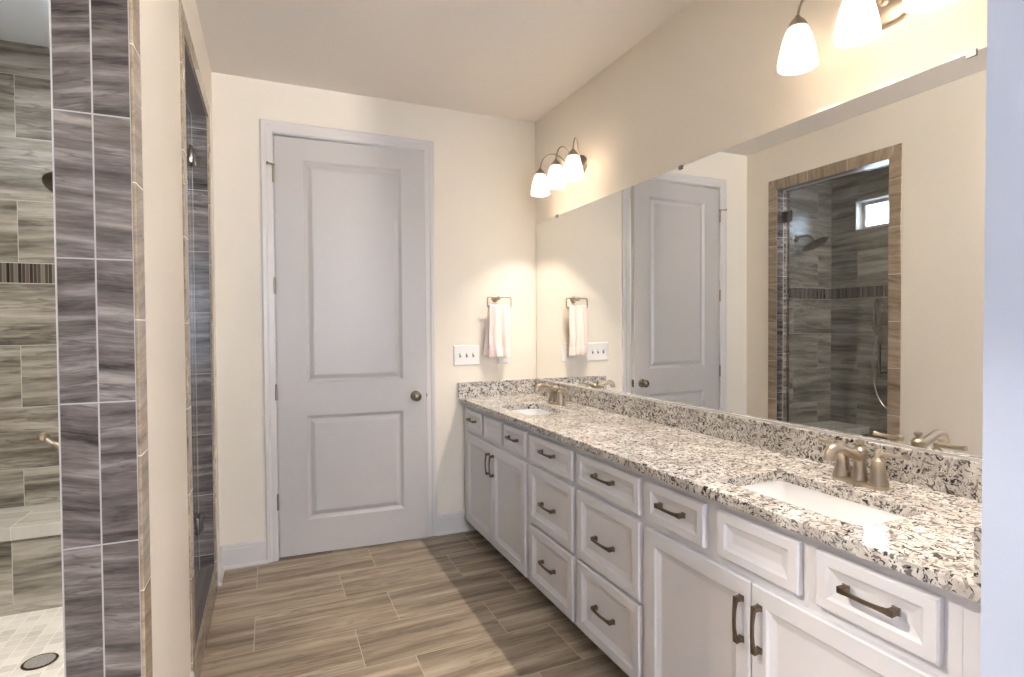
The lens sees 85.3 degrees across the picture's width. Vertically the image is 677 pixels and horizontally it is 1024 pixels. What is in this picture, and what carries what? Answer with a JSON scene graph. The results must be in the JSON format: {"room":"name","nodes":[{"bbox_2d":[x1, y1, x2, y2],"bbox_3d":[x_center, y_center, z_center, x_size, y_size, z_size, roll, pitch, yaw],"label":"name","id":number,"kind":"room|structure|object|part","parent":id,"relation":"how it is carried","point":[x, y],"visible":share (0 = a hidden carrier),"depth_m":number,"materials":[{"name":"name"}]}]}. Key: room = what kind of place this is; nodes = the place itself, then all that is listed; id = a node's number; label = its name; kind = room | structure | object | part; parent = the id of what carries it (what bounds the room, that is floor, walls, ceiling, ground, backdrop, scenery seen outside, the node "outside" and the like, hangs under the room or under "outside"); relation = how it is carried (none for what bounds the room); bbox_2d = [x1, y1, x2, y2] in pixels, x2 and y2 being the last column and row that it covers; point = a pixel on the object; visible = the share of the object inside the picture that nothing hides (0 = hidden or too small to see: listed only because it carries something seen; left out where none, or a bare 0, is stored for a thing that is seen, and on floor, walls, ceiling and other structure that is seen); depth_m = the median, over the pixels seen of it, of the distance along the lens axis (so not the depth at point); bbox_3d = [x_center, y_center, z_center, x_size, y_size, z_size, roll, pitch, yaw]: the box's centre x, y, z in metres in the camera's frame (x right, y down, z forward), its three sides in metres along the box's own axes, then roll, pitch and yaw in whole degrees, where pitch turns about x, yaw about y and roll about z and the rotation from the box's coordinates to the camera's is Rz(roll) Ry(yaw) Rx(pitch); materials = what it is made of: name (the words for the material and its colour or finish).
{"room":"bathroom","nodes":[
{"label":"bathroom","id":0,"kind":"room"},
{"bbox_2d":[0,606,63,676],"bbox_3d":[-1.503,1.280,1.366,0.885,0.080,3.266,-1,1,-24],"label":"floor","id":1,"kind":"structure","parent":0,"point":[23,636],"depth_m":2.25,"materials":[{"name":"tile"}]},
{"bbox_2d":[0,502,62,616],"bbox_3d":[-2.086,1.021,2.693,0.885,0.391,0.359,-1,1,-24],"label":"shower bench","id":2,"kind":"object","parent":1,"relation":"on","point":[30,536],"visible":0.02,"depth_m":2.49,"materials":[{"name":"tile"}]},
{"bbox_2d":[20,653,58,670],"bbox_3d":[-1.791,1.224,2.110,0.112,0.004,0.112,-1,1,-24],"label":"floor drain","id":3,"kind":"object","parent":1,"relation":"on","point":[42,660],"visible":1,"depth_m":2.10,"materials":[{"name":"silver metal"}]},
{"bbox_2d":[139,0,219,676],"bbox_3d":[-1.019,-0.058,1.500,0.127,2.743,3.366,-1,1,-24],"label":"wall","id":4,"kind":"structure","parent":0,"point":[159,19],"depth_m":1.60,"materials":[{"name":"beige paint"}]},
{"bbox_2d":[50,0,141,676],"bbox_3d":[-0.683,0.124,0.724,0.137,2.406,1.049,-1,1,-24],"label":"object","id":5,"kind":"structure","parent":4,"relation":"attached to","point":[90,53],"depth_m":1.19,"materials":[{"name":"tile"}]},
{"bbox_2d":[128,0,152,676],"bbox_3d":[-0.617,0.128,0.753,0.007,2.396,1.185,-1,1,-24],"label":"trim","id":6,"kind":"structure","parent":4,"relation":"attached to","point":[134,12],"depth_m":1.24,"materials":[{"name":"tile"}]},
{"bbox_2d":[186,102,202,584],"bbox_3d":[-1.407,0.035,2.376,0.118,2.241,0.854,-1,1,-24],"label":"door","id":7,"kind":"structure","parent":4,"relation":"in","point":[191,152],"depth_m":2.65,"materials":[{"name":"clear glass"}]},
{"bbox_2d":[179,0,209,120],"bbox_3d":[-1.347,-1.137,2.380,0.007,0.078,1.014,-1,1,-24],"label":"trim","id":8,"kind":"structure","parent":4,"relation":"attached to","point":[188,41],"depth_m":2.28,"materials":[{"name":"tile"}]},
{"bbox_2d":[179,22,217,676],"bbox_3d":[-1.338,0.099,2.405,0.007,2.396,1.014,-1,1,-24],"label":"trim","id":9,"kind":"structure","parent":4,"relation":"attached to","point":[181,31],"depth_m":1.97,"materials":[{"name":"tile"}]},
{"bbox_2d":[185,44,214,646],"bbox_3d":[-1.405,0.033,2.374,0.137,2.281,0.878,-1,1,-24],"label":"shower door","id":10,"kind":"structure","parent":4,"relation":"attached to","point":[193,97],"depth_m":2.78,"materials":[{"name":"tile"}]},
{"bbox_2d":[196,566,216,676],"bbox_3d":[-1.331,1.230,2.428,0.008,0.135,0.858,-1,1,-24],"label":"trim","id":11,"kind":"structure","parent":4,"relation":"attached to","point":[206,622],"depth_m":2.36,"materials":[{"name":"tile"}]},
{"bbox_2d":[218,546,224,585],"bbox_3d":[-1.570,1.221,2.997,0.024,0.132,0.222,-1,1,-24],"label":"baseboard","id":12,"kind":"structure","parent":4,"relation":"attached to","point":[221,570],"depth_m":2.97,"materials":[{"name":"grey paint"}]},
{"bbox_2d":[0,40,535,545],"bbox_3d":[-1.226,-0.093,3.311,3.227,2.743,0.120,-1,1,-24],"label":"wall","id":13,"kind":"structure","parent":0,"point":[484,165],"depth_m":3.13,"materials":[{"name":"beige paint"}]},
{"bbox_2d":[42,171,52,192],"bbox_3d":[-2.134,-0.750,2.695,0.209,0.147,0.261,-1,1,-24],"label":"shower","id":14,"kind":"object","parent":13,"relation":"attached to","point":[47,179],"visible":0.09,"depth_m":2.61,"materials":[{"name":"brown metal"}]},
{"bbox_2d":[221,539,267,569],"bbox_3d":[-1.509,1.218,3.132,0.244,0.132,0.024,-1,1,-24],"label":"baseboard","id":15,"kind":"structure","parent":13,"relation":"attached to","point":[252,553],"depth_m":3.13,"materials":[{"name":"grey paint"}]},
{"bbox_2d":[266,136,427,556],"bbox_3d":[-0.954,0.051,3.320,0.911,2.422,0.102,-1,1,-20],"label":"door","id":16,"kind":"structure","parent":13,"relation":"in","point":[351,395],"depth_m":3.33,"materials":[{"name":"grey paint"}]},
{"bbox_3d":[-0.591,0.358,3.441,0.064,0.064,0.067,-1,1,-20],"label":"knob","id":17,"kind":"part","parent":16,"relation":"part of","materials":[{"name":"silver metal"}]},
{"bbox_2d":[259,118,436,562],"bbox_3d":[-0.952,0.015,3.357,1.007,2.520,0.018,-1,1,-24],"label":"trim","id":18,"kind":"structure","parent":13,"relation":"attached to","point":[267,127],"depth_m":3.20,"materials":[{"name":"grey paint"}]},
{"bbox_2d":[436,510,476,535],"bbox_3d":[-0.354,1.200,3.636,0.295,0.132,0.024,-1,1,-24],"label":"baseboard","id":19,"kind":"structure","parent":13,"relation":"attached to","point":[452,522],"depth_m":3.62,"materials":[{"name":"grey paint"}]},
{"bbox_2d":[453,345,479,365],"bbox_3d":[-0.295,0.109,3.646,0.179,0.132,0.018,-1,1,-24],"label":"switch plate","id":20,"kind":"object","parent":13,"relation":"attached to","point":[462,354],"visible":1,"depth_m":3.65,"materials":[{"name":"white plastic"}]},
{"bbox_2d":[483,304,510,357],"bbox_3d":[-0.096,-0.047,3.664,0.183,0.357,0.080,-1,1,-24],"label":"hand towel","id":21,"kind":"object","parent":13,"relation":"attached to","point":[497,335],"visible":1,"depth_m":3.66,"materials":[{"name":"white fabric"}]},
{"bbox_2d":[487,295,511,307],"bbox_3d":[-0.093,-0.246,3.694,0.178,0.089,0.079,-1,1,-24],"label":"towel ring","id":22,"kind":"object","parent":13,"relation":"attached to","point":[495,298],"visible":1,"depth_m":3.68,"materials":[{"name":"silver metal"}]},
{"bbox_3d":[-0.100,-0.267,3.691,0.048,0.048,0.079,-1,1,-24],"label":"post","id":23,"kind":"part","parent":22,"relation":"part of","materials":[{"name":"silver metal"}]},
{"bbox_2d":[497,357,508,363],"bbox_3d":[-0.059,0.105,3.753,0.081,0.130,0.009,-1,1,-24],"label":"outlet plate","id":24,"kind":"object","parent":13,"relation":"attached to","point":[501,360],"visible":0.2,"depth_m":3.75,"materials":[{"name":"white plastic"}]},
{"bbox_2d":[0,0,691,122],"bbox_3d":[-0.543,-1.475,1.192,4.100,0.104,7.766,-1,1,-24],"label":"ceiling","id":25,"kind":"structure","parent":0,"point":[510,59],"depth_m":2.74,"materials":[{"name":"white paint"}]},
{"bbox_2d":[200,530,628,676],"bbox_3d":[-0.730,1.357,1.722,4.100,0.100,3.496,-1,1,-24],"label":"floor","id":26,"kind":"structure","parent":0,"point":[449,605],"depth_m":2.55,"materials":[{"name":"brown tile"}]},
{"bbox_2d":[464,404,530,581],"bbox_3d":[0.108,0.845,3.297,0.575,0.850,1.004,-1,1,-24],"label":"vanity cabinet","id":27,"kind":"object","parent":26,"relation":"on","point":[497,461],"visible":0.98,"depth_m":3.08,"materials":[{"name":"white paint"}]},
{"bbox_3d":[-0.233,0.514,3.447,0.018,0.129,0.287,-1,1,-24],"label":"drawer","id":28,"kind":"part","parent":27,"relation":"part of","materials":[{"name":"white paint"}]},
{"bbox_3d":[-0.198,0.891,3.380,0.018,0.570,0.450,-1,1,-24],"label":"cabinet door","id":29,"kind":"part","parent":27,"relation":"part of","materials":[{"name":"white paint"}]},
{"bbox_3d":[-0.143,0.719,3.186,0.030,0.126,0.017,-1,1,-24],"label":"pull handle","id":30,"kind":"part","parent":27,"relation":"part of","materials":[{"name":"brown metal"}]},
{"bbox_3d":[-0.119,0.720,3.131,0.030,0.126,0.017,-1,1,-24],"label":"pull handle","id":31,"kind":"part","parent":27,"relation":"part of","materials":[{"name":"brown metal"}]},
{"bbox_3d":[-0.107,0.520,3.158,0.018,0.129,0.263,-1,1,-24],"label":"false drawer","id":32,"kind":"part","parent":27,"relation":"part of","materials":[{"name":"white paint"}]},
{"bbox_3d":[-0.017,0.898,2.965,0.018,0.570,0.450,-1,1,-24],"label":"cabinet door","id":33,"kind":"part","parent":27,"relation":"part of","materials":[{"name":"white paint"}]},
{"bbox_3d":[-0.005,0.517,2.864,0.030,0.017,0.122,-1,1,-24],"label":"pull handle","id":34,"kind":"part","parent":27,"relation":"part of","materials":[{"name":"brown metal"}]},
{"bbox_3d":[0.017,0.524,2.873,0.018,0.129,0.268,-1,1,-24],"label":"drawer","id":35,"kind":"part","parent":27,"relation":"part of","materials":[{"name":"white paint"}]},
{"bbox_2d":[458,379,981,603],"bbox_3d":[0.491,0.371,2.412,0.570,0.129,2.916,-1,1,-24],"label":"countertop","id":36,"kind":"structure","parent":27,"relation":"on","point":[707,454],"depth_m":1.72,"materials":[{"name":"stone"}]},
{"bbox_2d":[513,409,551,414],"bbox_3d":[0.115,0.485,3.112,0.282,0.122,0.407,-1,1,-24],"label":"sink","id":37,"kind":"object","parent":36,"relation":"in","point":[523,411],"visible":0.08,"depth_m":3.30,"materials":[{"name":"white ceramic"}]},
{"bbox_2d":[534,382,568,405],"bbox_3d":[0.207,0.325,3.277,0.174,0.129,0.265,-1,1,-24],"label":"faucet","id":38,"kind":"object","parent":36,"relation":"on","point":[556,397],"visible":1,"depth_m":3.26,"materials":[{"name":"silver metal"}]},
{"bbox_3d":[0.199,0.296,3.273,0.156,0.066,0.032,-1,1,-24],"label":"spout","id":39,"kind":"part","parent":38,"relation":"part of","materials":[{"name":"silver metal"}]},
{"bbox_3d":[0.240,0.328,3.350,0.053,0.099,0.053,-1,1,-24],"label":"handle","id":40,"kind":"part","parent":38,"relation":"part of","materials":[{"name":"silver metal"}]},
{"bbox_3d":[0.262,0.382,3.302,0.054,0.014,0.160,-1,1,-24],"label":"plate","id":41,"kind":"part","parent":38,"relation":"part of","materials":[{"name":"silver metal"}]},
{"bbox_3d":[0.283,0.330,3.252,0.053,0.099,0.053,-1,1,-24],"label":"handle","id":42,"kind":"part","parent":38,"relation":"part of","materials":[{"name":"silver metal"}]},
{"bbox_2d":[739,481,905,525],"bbox_3d":[0.816,0.513,1.506,0.282,0.122,0.466,-1,1,-24],"label":"sink","id":43,"kind":"object","parent":36,"relation":"in","point":[847,511],"visible":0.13,"depth_m":1.61,"materials":[{"name":"white ceramic"}]},
{"bbox_2d":[818,437,910,490],"bbox_3d":[0.948,0.355,1.579,0.174,0.129,0.265,-1,1,-24],"label":"faucet","id":44,"kind":"object","parent":36,"relation":"on","point":[841,453],"visible":1,"depth_m":1.57,"materials":[{"name":"silver metal"}]},
{"bbox_3d":[0.968,0.317,1.688,0.016,0.019,0.080,-1,1,-19],"label":"lever","id":45,"kind":"part","parent":44,"relation":"part of","materials":[{"name":"silver metal"}]},
{"bbox_3d":[0.981,0.358,1.652,0.053,0.099,0.053,-1,1,-24],"label":"handle","id":46,"kind":"part","parent":44,"relation":"part of","materials":[{"name":"silver metal"}]},
{"bbox_3d":[0.940,0.326,1.575,0.156,0.066,0.032,-1,1,-24],"label":"spout","id":47,"kind":"part","parent":44,"relation":"part of","materials":[{"name":"silver metal"}]},
{"bbox_3d":[1.002,0.300,1.602,0.024,0.021,0.024,-1,1,-24],"label":"lift knob","id":48,"kind":"part","parent":44,"relation":"part of","materials":[{"name":"silver metal"}]},
{"bbox_3d":[1.003,0.411,1.604,0.054,0.014,0.160,-1,1,-24],"label":"plate","id":49,"kind":"part","parent":44,"relation":"part of","materials":[{"name":"silver metal"}]},
{"bbox_3d":[1.024,0.360,1.554,0.053,0.099,0.053,-1,1,-24],"label":"handle","id":50,"kind":"part","parent":44,"relation":"part of","materials":[{"name":"silver metal"}]},
{"bbox_3d":[1.043,0.320,1.518,0.016,0.019,0.080,-1,1,-28],"label":"lever","id":51,"kind":"part","parent":44,"relation":"part of","materials":[{"name":"silver metal"}]},
{"bbox_2d":[529,430,591,640],"bbox_3d":[0.402,0.857,2.624,0.575,0.850,0.464,-1,1,-24],"label":"base cabinet","id":52,"kind":"object","parent":26,"relation":"on","point":[553,486],"visible":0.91,"depth_m":2.48,"materials":[{"name":"white paint"}]},
{"bbox_3d":[0.152,0.765,2.512,0.030,0.017,0.132,-1,1,-24],"label":"pull handle","id":53,"kind":"part","parent":52,"relation":"part of","materials":[{"name":"brown metal"}]},
{"bbox_3d":[0.150,0.521,2.507,0.030,0.017,0.132,-1,1,-24],"label":"pull handle","id":54,"kind":"part","parent":52,"relation":"part of","materials":[{"name":"brown metal"}]},
{"bbox_3d":[0.154,1.035,2.518,0.030,0.017,0.132,-1,1,-24],"label":"pull handle","id":55,"kind":"part","parent":52,"relation":"part of","materials":[{"name":"brown metal"}]},
{"bbox_3d":[0.176,1.047,2.527,0.018,0.280,0.424,-1,1,-24],"label":"drawer","id":56,"kind":"part","parent":52,"relation":"part of","materials":[{"name":"white paint"}]},
{"bbox_3d":[0.174,0.755,2.522,0.018,0.276,0.424,-1,1,-24],"label":"drawer","id":57,"kind":"part","parent":52,"relation":"part of","materials":[{"name":"white paint"}]},
{"bbox_3d":[0.173,0.531,2.517,0.018,0.129,0.424,-1,1,-24],"label":"drawer","id":58,"kind":"part","parent":52,"relation":"part of","materials":[{"name":"white paint"}]},
{"bbox_2d":[577,448,646,676],"bbox_3d":[0.587,0.864,2.201,0.575,0.850,0.458,-1,1,-24],"label":"base cabinet","id":59,"kind":"object","parent":26,"relation":"on","point":[611,496],"visible":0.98,"depth_m":2.06,"materials":[{"name":"white paint"}]},
{"bbox_3d":[0.337,0.773,2.090,0.030,0.017,0.132,-1,1,-24],"label":"pull handle","id":60,"kind":"part","parent":59,"relation":"part of","materials":[{"name":"brown metal"}]},
{"bbox_3d":[0.335,0.529,2.085,0.030,0.017,0.132,-1,1,-24],"label":"pull handle","id":61,"kind":"part","parent":59,"relation":"part of","materials":[{"name":"brown metal"}]},
{"bbox_3d":[0.338,1.043,2.095,0.030,0.017,0.132,-1,1,-24],"label":"pull handle","id":62,"kind":"part","parent":59,"relation":"part of","materials":[{"name":"brown metal"}]},
{"bbox_3d":[0.360,1.054,2.105,0.018,0.280,0.420,-1,1,-24],"label":"drawer","id":63,"kind":"part","parent":59,"relation":"part of","materials":[{"name":"white paint"}]},
{"bbox_3d":[0.358,0.762,2.099,0.018,0.276,0.420,-1,1,-24],"label":"drawer","id":64,"kind":"part","parent":59,"relation":"part of","materials":[{"name":"white paint"}]},
{"bbox_3d":[0.357,0.538,2.095,0.018,0.129,0.420,-1,1,-24],"label":"drawer","id":65,"kind":"part","parent":59,"relation":"part of","materials":[{"name":"white paint"}]},
{"bbox_2d":[646,475,980,676],"bbox_3d":[0.876,0.875,1.538,0.575,0.850,0.991,-1,1,-24],"label":"vanity cabinet","id":66,"kind":"object","parent":26,"relation":"on","point":[731,592],"depth_m":1.39,"materials":[{"name":"white paint"}]},
{"bbox_3d":[0.488,0.537,1.735,0.030,0.017,0.122,-1,1,-24],"label":"pull handle","id":67,"kind":"part","parent":66,"relation":"part of","materials":[{"name":"brown metal"}]},
{"bbox_3d":[0.510,0.544,1.745,0.018,0.129,0.274,-1,1,-24],"label":"drawer","id":68,"kind":"part","parent":66,"relation":"part of","materials":[{"name":"white paint"}]},
{"bbox_3d":[0.547,0.921,1.674,0.018,0.570,0.445,-1,1,-24],"label":"cabinet door","id":69,"kind":"part","parent":66,"relation":"part of","materials":[{"name":"white paint"}]},
{"bbox_3d":[0.601,0.748,1.483,0.030,0.126,0.017,-1,1,-24],"label":"pull handle","id":70,"kind":"part","parent":66,"relation":"part of","materials":[{"name":"brown metal"}]},
{"bbox_3d":[0.625,0.749,1.428,0.030,0.126,0.017,-1,1,-24],"label":"pull handle","id":71,"kind":"part","parent":66,"relation":"part of","materials":[{"name":"brown metal"}]},
{"bbox_3d":[0.638,0.549,1.452,0.018,0.129,0.263,-1,1,-24],"label":"false drawer","id":72,"kind":"part","parent":66,"relation":"part of","materials":[{"name":"white paint"}]},
{"bbox_3d":[0.726,0.928,1.263,0.018,0.570,0.445,-1,1,-24],"label":"cabinet door","id":73,"kind":"part","parent":66,"relation":"part of","materials":[{"name":"white paint"}]},
{"bbox_3d":[0.738,0.547,1.161,0.030,0.017,0.122,-1,1,-24],"label":"pull handle","id":74,"kind":"part","parent":66,"relation":"part of","materials":[{"name":"brown metal"}]},
{"bbox_3d":[0.760,0.554,1.171,0.018,0.129,0.259,-1,1,-24],"label":"drawer","id":75,"kind":"part","parent":66,"relation":"part of","materials":[{"name":"white paint"}]},
{"bbox_3d":[0.885,0.886,1.029,0.084,0.850,0.051,-1,1,-24],"label":"cabinet filler","id":76,"kind":"part","parent":66,"relation":"part of","materials":[{"name":"white wood"}]},
{"bbox_2d":[535,0,986,377],"bbox_3d":[0.835,-0.090,2.472,0.120,2.743,3.066,-1,1,-24],"label":"wall","id":77,"kind":"structure","parent":0,"point":[706,81],"depth_m":2.30,"materials":[{"name":"beige paint"}]},
{"bbox_2d":[531,137,586,196],"bbox_3d":[0.295,-1.010,3.272,0.204,0.242,0.524,-1,1,-24],"label":"vanity light","id":78,"kind":"object","parent":77,"relation":"attached to","point":[575,166],"visible":1,"depth_m":3.22,"materials":[{"name":"white glass"}]},
{"bbox_3d":[0.175,-0.954,3.443,0.117,0.125,0.117,-1,1,-24],"label":"lamp shade","id":79,"kind":"part","parent":78,"relation":"part of","materials":[{"name":"white glass"}]},
{"bbox_3d":[0.256,-1.082,3.403,0.189,0.105,0.012,0,1,25],"label":"arm","id":80,"kind":"part","parent":78,"relation":"part of","materials":[{"name":"silver metal"}]},
{"bbox_3d":[0.257,-0.951,3.255,0.117,0.125,0.117,-1,1,-24],"label":"lamp shade","id":81,"kind":"part","parent":78,"relation":"part of","materials":[{"name":"white glass"}]},
{"bbox_3d":[0.312,-1.080,3.277,0.131,0.105,0.008,-1,1,-24],"label":"arm","id":82,"kind":"part","parent":78,"relation":"part of","materials":[{"name":"silver metal"}]},
{"bbox_3d":[0.337,-0.948,3.070,0.117,0.125,0.117,-1,1,-24],"label":"lamp shade","id":83,"kind":"part","parent":78,"relation":"part of","materials":[{"name":"white glass"}]},
{"bbox_3d":[0.366,-1.077,3.152,0.012,0.105,0.188,0,1,19],"label":"arm","id":84,"kind":"part","parent":78,"relation":"part of","materials":[{"name":"silver metal"}]},
{"bbox_2d":[535,379,981,500],"bbox_3d":[0.744,0.352,2.522,0.020,0.098,2.916,-1,1,-24],"label":"backsplash","id":85,"kind":"structure","parent":77,"relation":"attached to","point":[947,474],"depth_m":1.98,"materials":[{"name":"stone"}]},
{"bbox_2d":[536,47,986,461],"bbox_3d":[0.738,-0.235,2.526,0.011,1.072,2.846,-1,1,-24],"label":"wall mirror","id":86,"kind":"object","parent":77,"relation":"attached to","point":[823,271],"visible":1,"depth_m":1.90,"materials":[{"name":"white mirror"}]},
{"bbox_2d":[777,0,952,74],"bbox_3d":[1.024,-0.982,1.604,0.204,0.242,0.505,-1,1,-24],"label":"vanity light","id":87,"kind":"object","parent":77,"relation":"attached to","point":[859,22],"visible":1,"depth_m":1.63,"materials":[{"name":"white glass"}]},
{"bbox_3d":[0.907,-0.925,1.766,0.117,0.125,0.117,-1,1,-24],"label":"lamp shade","id":88,"kind":"part","parent":87,"relation":"part of","materials":[{"name":"white glass"}]},
{"bbox_3d":[0.987,-1.052,1.729,0.184,0.105,0.012,0,1,23],"label":"arm","id":89,"kind":"part","parent":87,"relation":"part of","materials":[{"name":"silver metal"}]},
{"bbox_3d":[0.985,-0.922,1.587,0.117,0.125,0.117,-1,1,-24],"label":"lamp shade","id":90,"kind":"part","parent":87,"relation":"part of","materials":[{"name":"white glass"}]},
{"bbox_3d":[1.062,-0.919,1.410,0.117,0.125,0.117,-1,1,-24],"label":"lamp shade","id":91,"kind":"part","parent":87,"relation":"part of","materials":[{"name":"white glass"}]},
{"bbox_2d":[980,0,1023,676],"bbox_3d":[1.260,-0.063,1.029,0.895,2.743,0.219,-1,1,-24],"label":"wall","id":92,"kind":"structure","parent":0,"point":[1002,536],"depth_m":0.93,"materials":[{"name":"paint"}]},
{"bbox_3d":[-1.102,-0.058,1.518,0.009,2.743,3.266,-1,1,-24],"label":"wall","id":93,"kind":"structure","parent":0,"visible":0},
{"bbox_2d":[37,432,58,451],"bbox_3d":[-1.156,0.290,1.464,0.142,0.156,0.156,-1,1,-24],"label":"shower valve","id":94,"kind":"object","parent":93,"relation":"attached to","point":[43,436],"visible":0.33,"depth_m":1.43,"materials":[{"name":"silver metal"}]},
{"bbox_2d":[49,0,64,676],"bbox_3d":[-0.953,0.082,1.168,0.002,2.316,0.004,-1,1,-24],"label":"trim","id":95,"kind":"structure","parent":93,"relation":"attached to","point":[49,0],"depth_m":1.16,"materials":[{"name":"grey"}]}
]}

